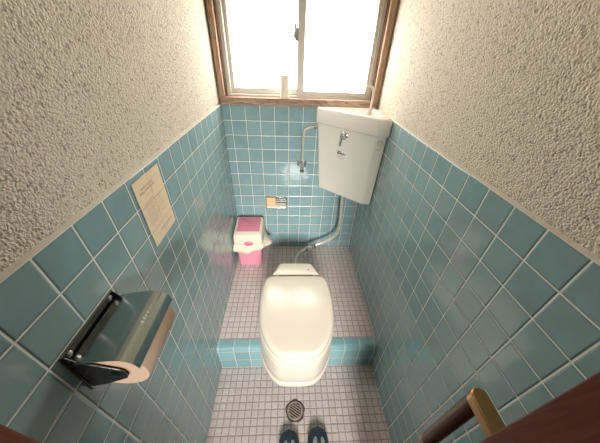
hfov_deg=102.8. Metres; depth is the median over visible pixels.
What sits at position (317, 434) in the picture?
slipper
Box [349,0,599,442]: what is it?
wall
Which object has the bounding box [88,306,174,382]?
toilet paper roll
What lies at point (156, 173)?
print
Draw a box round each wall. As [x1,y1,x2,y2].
[0,0,238,442]
[221,105,356,245]
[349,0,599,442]
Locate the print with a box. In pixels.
[140,173,171,233]
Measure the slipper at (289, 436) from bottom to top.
0.065 m
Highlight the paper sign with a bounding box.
[131,163,174,246]
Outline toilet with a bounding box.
[258,263,333,386]
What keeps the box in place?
attached to the wall at (264, 143)
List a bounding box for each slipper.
[279,429,298,442]
[308,426,328,442]
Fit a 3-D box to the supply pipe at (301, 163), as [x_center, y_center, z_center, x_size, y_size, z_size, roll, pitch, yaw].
[0.038,-0.402,1.332,0.103,0.262,0.049,0,36,-3]
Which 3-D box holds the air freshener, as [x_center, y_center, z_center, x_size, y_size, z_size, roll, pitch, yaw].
[-0.076,-0.665,1.183,0.046,0.100,0.047,0,36,-3]
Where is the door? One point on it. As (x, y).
(573, 416)
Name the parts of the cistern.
flush lever, tank, basin lid, spout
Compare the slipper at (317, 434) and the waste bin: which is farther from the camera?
the waste bin
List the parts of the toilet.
bowl, seat, hinge rod, lid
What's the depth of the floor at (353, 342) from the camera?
1.35 m
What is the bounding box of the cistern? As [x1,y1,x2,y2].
[316,85,392,204]
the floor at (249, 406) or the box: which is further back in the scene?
the box
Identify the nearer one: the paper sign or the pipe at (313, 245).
the paper sign
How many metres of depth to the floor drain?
1.11 m
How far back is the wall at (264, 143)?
1.45 m
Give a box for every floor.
[206,364,390,442]
[217,246,377,366]
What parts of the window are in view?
casing, sash, glass pane, sill, sash, glass pane, casing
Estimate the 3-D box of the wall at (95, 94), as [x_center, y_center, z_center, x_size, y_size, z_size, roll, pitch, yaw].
[-0.422,-0.212,0.711,0.090,2.270,1.490,0,36,-3]
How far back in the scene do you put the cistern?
1.22 m
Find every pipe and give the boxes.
[294,196,343,262]
[297,125,317,171]
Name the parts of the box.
peach panel, plate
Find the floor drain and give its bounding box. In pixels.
[285,399,304,421]
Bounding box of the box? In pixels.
[265,196,286,208]
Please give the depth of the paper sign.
0.61 m
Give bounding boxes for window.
[206,0,397,108]
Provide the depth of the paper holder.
0.40 m
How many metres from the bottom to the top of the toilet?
0.369 m
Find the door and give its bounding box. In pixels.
[0,371,599,442]
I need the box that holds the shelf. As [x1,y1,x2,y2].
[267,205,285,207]
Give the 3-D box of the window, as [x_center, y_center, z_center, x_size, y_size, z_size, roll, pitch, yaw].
[0.011,-0.958,1.016,0.793,0.846,0.114,0,36,-3]
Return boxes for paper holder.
[58,289,171,388]
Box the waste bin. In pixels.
[233,217,271,264]
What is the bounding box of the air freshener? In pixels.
[280,75,288,98]
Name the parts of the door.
grab rail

